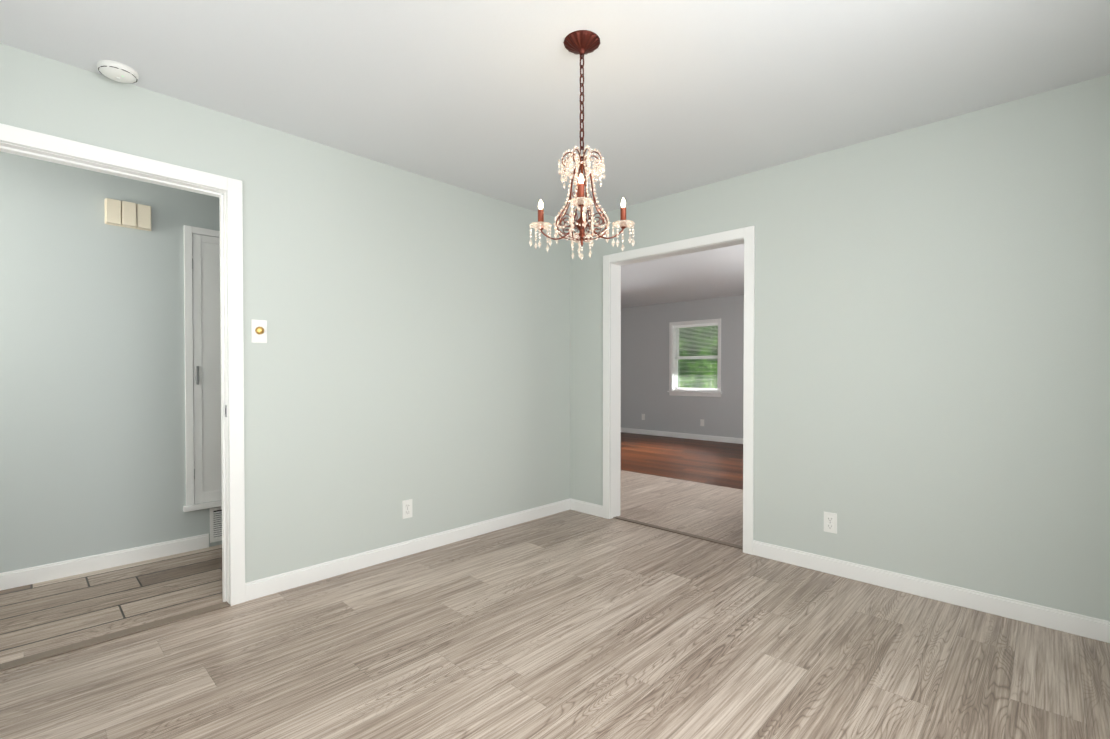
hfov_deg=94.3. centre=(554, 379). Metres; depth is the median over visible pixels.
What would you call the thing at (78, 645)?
transition strip
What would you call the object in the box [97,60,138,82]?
smoke detector
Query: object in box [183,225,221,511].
door
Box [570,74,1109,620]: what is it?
wall
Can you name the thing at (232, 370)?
door frame
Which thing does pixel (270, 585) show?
baseboard
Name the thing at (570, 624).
floor
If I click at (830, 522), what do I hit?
outlet
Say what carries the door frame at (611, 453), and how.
attached to the wall at (932, 358)
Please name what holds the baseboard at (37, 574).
attached to the wall at (92, 401)
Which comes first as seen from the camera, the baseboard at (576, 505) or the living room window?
the baseboard at (576, 505)
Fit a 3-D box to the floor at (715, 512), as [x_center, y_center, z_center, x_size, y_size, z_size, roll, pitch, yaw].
[0.359,1.121,5.376,8.170,0.050,1.730,1,1,44]
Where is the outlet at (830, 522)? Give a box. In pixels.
[824,512,836,533]
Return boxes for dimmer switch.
[251,319,266,342]
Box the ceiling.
[0,0,1109,307]
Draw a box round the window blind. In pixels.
[673,323,717,390]
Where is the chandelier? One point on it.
(581, 43)
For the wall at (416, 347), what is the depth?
3.06 m
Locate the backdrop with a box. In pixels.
[678,326,717,387]
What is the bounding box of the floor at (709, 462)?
[621,432,742,489]
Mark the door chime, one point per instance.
(127, 214)
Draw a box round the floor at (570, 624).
[0,510,1109,738]
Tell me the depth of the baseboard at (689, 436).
9.13 m
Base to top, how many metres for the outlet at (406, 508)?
0.115 m
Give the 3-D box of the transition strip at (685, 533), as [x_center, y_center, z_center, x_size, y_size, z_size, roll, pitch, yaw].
[0.874,1.112,3.763,1.090,0.007,0.050,1,1,44]
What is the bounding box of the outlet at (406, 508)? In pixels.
[402,499,411,518]
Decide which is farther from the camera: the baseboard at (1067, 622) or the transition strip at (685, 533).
the transition strip at (685, 533)
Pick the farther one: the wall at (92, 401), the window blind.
the window blind
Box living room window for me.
[667,318,721,396]
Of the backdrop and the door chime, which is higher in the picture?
the door chime
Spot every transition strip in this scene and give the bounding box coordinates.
[0,601,230,671]
[613,516,742,548]
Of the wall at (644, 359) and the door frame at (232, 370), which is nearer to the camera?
the door frame at (232, 370)
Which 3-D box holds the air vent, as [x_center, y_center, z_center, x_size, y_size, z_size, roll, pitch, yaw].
[-2.126,0.974,3.617,0.008,0.230,0.508,1,1,44]
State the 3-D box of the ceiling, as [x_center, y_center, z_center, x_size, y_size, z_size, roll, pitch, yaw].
[0.192,-1.367,5.174,8.170,0.050,8.990,1,1,44]
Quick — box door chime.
[104,198,150,230]
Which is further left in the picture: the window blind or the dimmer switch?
the dimmer switch
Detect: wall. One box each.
[0,43,569,582]
[0,151,221,572]
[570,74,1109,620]
[621,295,743,437]
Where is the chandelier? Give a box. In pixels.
[529,30,634,259]
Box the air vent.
[210,506,221,542]
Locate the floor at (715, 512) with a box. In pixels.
[612,470,742,551]
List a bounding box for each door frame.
[0,123,244,605]
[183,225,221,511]
[603,226,754,554]
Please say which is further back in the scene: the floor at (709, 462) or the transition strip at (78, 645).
the floor at (709, 462)
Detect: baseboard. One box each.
[0,533,208,590]
[245,499,568,601]
[569,498,602,516]
[621,427,742,443]
[753,540,1109,642]
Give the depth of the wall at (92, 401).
3.00 m
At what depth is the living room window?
9.14 m

